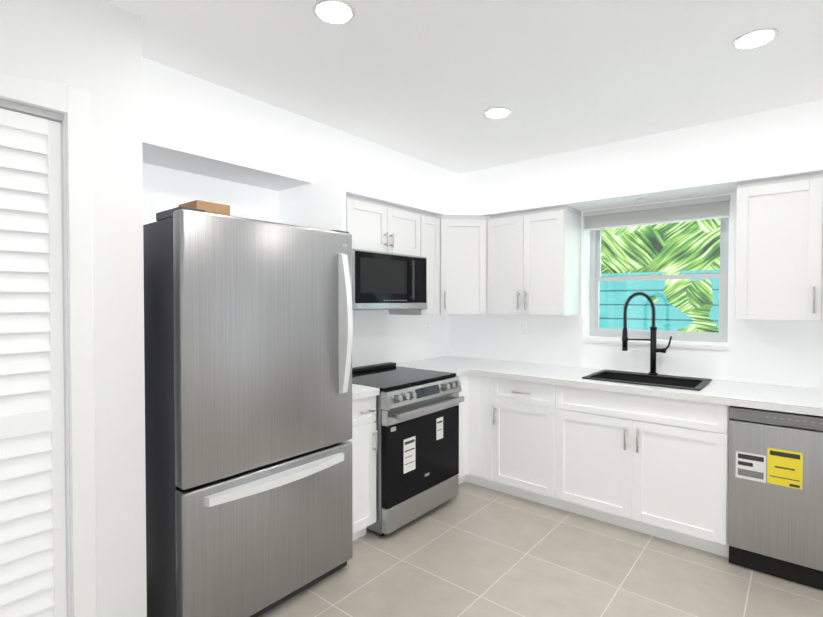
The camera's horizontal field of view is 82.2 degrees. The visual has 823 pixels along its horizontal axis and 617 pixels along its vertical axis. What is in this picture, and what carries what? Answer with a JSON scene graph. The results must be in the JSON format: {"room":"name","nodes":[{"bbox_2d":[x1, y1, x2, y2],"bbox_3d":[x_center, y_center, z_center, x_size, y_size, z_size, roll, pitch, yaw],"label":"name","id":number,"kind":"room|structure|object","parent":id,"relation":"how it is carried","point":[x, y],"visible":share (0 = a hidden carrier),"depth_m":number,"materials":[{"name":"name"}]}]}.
{"room":"kitchen","nodes":[
{"label":"kitchen","id":0,"kind":"room"},
{"bbox_2d":[0,0,146,616],"bbox_3d":[-2.114,0.170,0.966,0.650,2.500,2.670,1,1,40],"label":"wall","id":1,"kind":"structure","parent":0,"point":[94,47],"depth_m":1.70,"materials":[{"name":"white paint"}]},
{"bbox_2d":[0,108,66,616],"bbox_3d":[-1.421,0.389,1.324,0.070,2.026,0.744,1,1,40],"label":"door","id":2,"kind":"structure","parent":1,"relation":"in","point":[32,515],"depth_m":1.55,"materials":[{"name":"white wood"}]},
{"bbox_2d":[0,75,96,616],"bbox_3d":[-1.447,0.334,1.345,0.138,2.160,0.900,1,1,40],"label":"door frame","id":3,"kind":"structure","parent":1,"relation":"attached to","point":[73,103],"depth_m":1.61,"materials":[{"name":"white wood"}]},
{"bbox_2d":[143,163,437,363],"bbox_3d":[-1.472,0.147,2.369,0.150,2.500,5.950,1,1,40],"label":"wall","id":4,"kind":"structure","parent":0,"point":[164,189],"depth_m":2.61,"materials":[{"name":"white paint"}]},
{"bbox_2d":[346,194,349,232],"bbox_3d":[-0.622,-0.341,3.003,0.338,0.804,0.252,1,1,40],"label":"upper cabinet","id":5,"kind":"object","parent":4,"relation":"attached to","point":[347,195],"depth_m":3.00,"materials":[{"name":"white wood"}]},
{"bbox_2d":[350,195,421,256],"bbox_3d":[-0.300,-0.569,3.388,0.338,0.361,0.754,1,1,40],"label":"upper cabinet","id":6,"kind":"object","parent":4,"relation":"attached to","point":[375,225],"depth_m":3.26,"materials":[{"name":"white wood"}]},
{"bbox_2d":[352,249,426,309],"bbox_3d":[-0.262,-0.189,3.364,0.435,0.388,0.749,1,1,40],"label":"microwave","id":7,"kind":"object","parent":6,"relation":"attached to","point":[385,281],"visible":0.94,"depth_m":3.20,"materials":[{"name":"grey glass"}]},
{"bbox_2d":[352,312,447,367],"bbox_3d":[-0.246,0.243,3.728,0.008,0.428,1.830,1,1,40],"label":"backsplash","id":8,"kind":"structure","parent":4,"relation":"attached to","point":[378,337],"depth_m":3.87,"materials":[{"name":"white"}]},
{"bbox_2d":[425,319,429,331],"bbox_3d":[0.145,0.152,4.185,0.008,0.116,0.072,1,1,40],"label":"electrical outlet","id":9,"kind":"object","parent":8,"relation":"attached to","point":[427,325],"visible":1,"depth_m":4.18,"materials":[{"name":"white plastic"}]},
{"bbox_2d":[388,212,439,314],"bbox_3d":[0.019,-0.353,3.777,0.338,0.804,0.242,1,1,40],"label":"upper cabinet","id":10,"kind":"object","parent":4,"relation":"attached to","point":[430,224],"depth_m":3.70,"materials":[{"name":"white wood"}]},
{"bbox_2d":[435,214,489,314],"bbox_3d":[0.394,-0.357,4.018,0.608,0.804,0.613,1,1,40],"label":"upper cabinet","id":11,"kind":"object","parent":4,"relation":"attached to","point":[463,260],"visible":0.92,"depth_m":3.79,"materials":[{"name":"white wood"}]},
{"bbox_2d":[104,0,822,173],"bbox_3d":[0.303,-1.129,0.846,4.800,0.100,5.900,1,1,40],"label":"ceiling","id":12,"kind":"structure","parent":0,"point":[430,81],"depth_m":2.12,"materials":[{"name":"white paint"}]},
{"bbox_2d":[142,57,458,214],"bbox_3d":[-0.450,-0.932,3.205,0.337,0.370,2.930,1,1,40],"label":"soffit","id":13,"kind":"structure","parent":12,"relation":"attached to","point":[194,124],"depth_m":2.56,"materials":[{"name":"white paint"}]},
{"bbox_2d":[312,0,354,24],"bbox_3d":[-0.285,-1.090,1.736,0.156,0.006,0.156,1,1,40],"label":"recessed light","id":14,"kind":"object","parent":12,"relation":"in","point":[336,12],"visible":1,"depth_m":1.73,"materials":[{"name":"white plastic"}]},
{"bbox_2d":[484,107,511,118],"bbox_3d":[0.486,-1.105,2.668,0.156,0.006,0.156,1,1,40],"label":"recessed light","id":15,"kind":"object","parent":12,"relation":"in","point":[497,112],"visible":1,"depth_m":2.66,"materials":[{"name":"white plastic"}]},
{"bbox_2d":[459,100,822,214],"bbox_3d":[2.110,-0.925,2.770,4.163,0.370,0.337,1,1,40],"label":"ceiling soffit","id":16,"kind":"structure","parent":12,"relation":"attached to","point":[725,156],"depth_m":3.01,"materials":[{"name":"white paint"}]},
{"bbox_2d":[636,198,647,201],"bbox_3d":[1.571,-0.740,3.217,0.076,0.013,0.076,1,1,40],"label":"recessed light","id":17,"kind":"object","parent":16,"relation":"attached to","point":[641,199],"visible":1,"depth_m":3.20,"materials":[{"name":"white plastic"}]},
{"bbox_2d":[732,28,778,49],"bbox_3d":[1.395,-1.093,1.916,0.156,0.006,0.156,1,1,40],"label":"recessed light","id":18,"kind":"object","parent":12,"relation":"in","point":[755,38],"visible":1,"depth_m":1.91,"materials":[{"name":"white plastic"}]},
{"bbox_2d":[259,482,822,616],"bbox_3d":[0.303,1.471,0.889,4.800,0.100,5.900,1,1,40],"label":"floor","id":19,"kind":"structure","parent":0,"point":[471,550],"depth_m":2.46,"materials":[{"name":"tile"}]},
{"bbox_2d":[143,206,352,616],"bbox_3d":[-0.841,0.497,2.361,0.780,1.800,0.895,1,1,40],"label":"fridge","id":20,"kind":"object","parent":19,"relation":"on","point":[248,330],"visible":0.98,"depth_m":2.02,"materials":[{"name":"grey metal"}]},
{"bbox_2d":[178,200,229,215],"bbox_3d":[-0.909,-0.410,2.068,0.170,0.089,0.150,1,1,40],"label":"cardboard box","id":21,"kind":"object","parent":20,"relation":"on","point":[215,208],"visible":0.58,"depth_m":2.01,"materials":[{"name":"brown cardboard"}]},
{"bbox_2d":[278,175,345,230],"bbox_3d":[-0.605,0.325,2.821,0.607,2.128,0.020,1,1,40],"label":"end panel","id":22,"kind":"object","parent":19,"relation":"on","point":[320,204],"visible":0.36,"depth_m":2.75,"materials":[{"name":"white"}]},
{"bbox_2d":[347,396,377,540],"bbox_3d":[-0.507,0.950,2.923,0.644,0.875,0.243,1,1,40],"label":"base cabinet","id":23,"kind":"object","parent":19,"relation":"on","point":[364,440],"visible":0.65,"depth_m":2.76,"materials":[{"name":"white wood"}]},
{"bbox_2d":[352,384,379,400],"bbox_3d":[-0.511,0.493,2.919,0.633,0.040,0.242,1,1,40],"label":"countertop","id":24,"kind":"structure","parent":23,"relation":"on","point":[358,391],"depth_m":2.75,"materials":[{"name":"white stone"}]},
{"bbox_2d":[352,362,463,535],"bbox_3d":[-0.132,0.909,3.271,0.730,0.945,0.764,1,1,40],"label":"range","id":25,"kind":"object","parent":19,"relation":"on","point":[417,455],"visible":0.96,"depth_m":3.02,"materials":[{"name":"silver metal"}]},
{"bbox_2d":[458,375,497,490],"bbox_3d":[0.398,0.934,3.884,0.812,0.875,0.847,1,1,40],"label":"base cabinet","id":26,"kind":"object","parent":19,"relation":"on","point":[475,437],"visible":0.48,"depth_m":3.56,"materials":[{"name":"white wood"}]},
{"bbox_2d":[396,360,471,376],"bbox_3d":[0.129,0.480,3.671,0.660,0.040,0.186,1,1,40],"label":"countertop","id":27,"kind":"structure","parent":26,"relation":"on","point":[452,368],"depth_m":3.68,"materials":[{"name":"white stone"}]},
{"bbox_2d":[492,378,595,511],"bbox_3d":[0.998,0.940,3.543,0.543,0.876,0.608,1,1,40],"label":"base cabinet","id":28,"kind":"object","parent":19,"relation":"on","point":[567,448],"depth_m":3.23,"materials":[{"name":"white wood"}]},
{"bbox_2d":[420,356,822,415],"bbox_3d":[1.435,0.489,3.157,3.328,0.040,0.633,1,1,40],"label":"countertop","id":29,"kind":"structure","parent":28,"relation":"on","point":[806,401],"depth_m":2.85,"materials":[{"name":"white stone"}]},
{"bbox_2d":[582,369,711,426],"bbox_3d":[1.552,0.578,3.121,0.684,0.236,0.479,1,1,40],"label":"sink","id":30,"kind":"object","parent":29,"relation":"in","point":[682,382],"visible":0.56,"depth_m":3.19,"materials":[{"name":"black"}]},
{"bbox_2d":[622,292,671,374],"bbox_3d":[1.627,0.170,3.264,0.306,0.575,0.111,1,1,40],"label":"faucet","id":31,"kind":"object","parent":29,"relation":"on","point":[652,339],"visible":1,"depth_m":3.26,"materials":[{"name":"black metal"}]},
{"bbox_2d":[727,406,822,589],"bbox_3d":[2.124,0.959,2.580,0.597,0.868,0.600,1,1,40],"label":"dishwasher","id":32,"kind":"object","parent":19,"relation":"on","point":[775,497],"visible":1,"depth_m":2.41,"materials":[{"name":"grey metal"}]},
{"bbox_2d":[457,192,822,389],"bbox_3d":[2.210,0.136,3.054,4.650,2.500,0.200,1,1,40],"label":"wall","id":33,"kind":"structure","parent":0,"point":[585,286],"depth_m":3.36,"materials":[{"name":"white paint"}]},
{"bbox_2d":[487,205,580,315],"bbox_3d":[0.961,-0.353,3.728,0.632,0.804,0.338,1,1,40],"label":"upper cabinet","id":34,"kind":"object","parent":33,"relation":"attached to","point":[533,262],"depth_m":3.57,"materials":[{"name":"white wood"}]},
{"bbox_2d":[448,312,822,388],"bbox_3d":[1.662,0.249,3.374,3.400,0.428,0.008,1,1,40],"label":"backsplash","id":35,"kind":"structure","parent":33,"relation":"attached to","point":[780,353],"depth_m":3.30,"materials":[{"name":"white"}]},
{"bbox_2d":[518,321,525,334],"bbox_3d":[0.932,0.166,3.965,0.072,0.116,0.008,1,1,40],"label":"electrical outlet","id":36,"kind":"object","parent":35,"relation":"attached to","point":[521,327],"visible":1,"depth_m":3.96,"materials":[{"name":"white plastic"}]},
{"bbox_2d":[582,195,730,350],"bbox_3d":[1.740,-0.233,3.401,0.948,0.998,0.245,1,1,40],"label":"window unit","id":37,"kind":"structure","parent":33,"relation":"in","point":[673,212],"depth_m":3.35,"materials":[{"name":"white"}]},
{"bbox_2d":[735,172,822,320],"bbox_3d":[2.310,-0.334,2.612,0.822,0.804,0.338,1,1,40],"label":"upper cabinet","id":38,"kind":"object","parent":33,"relation":"attached to","point":[779,221],"depth_m":2.62,"materials":[{"name":"white wood"}]},
{"label":"outside","id":39,"kind":"structure","parent":0,"visible":0},
{"bbox_2d":[599,218,719,340],"bbox_3d":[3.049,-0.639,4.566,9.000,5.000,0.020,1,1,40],"label":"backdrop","id":40,"kind":"structure","parent":39,"point":[688,299],"depth_m":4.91,"materials":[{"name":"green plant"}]}
]}

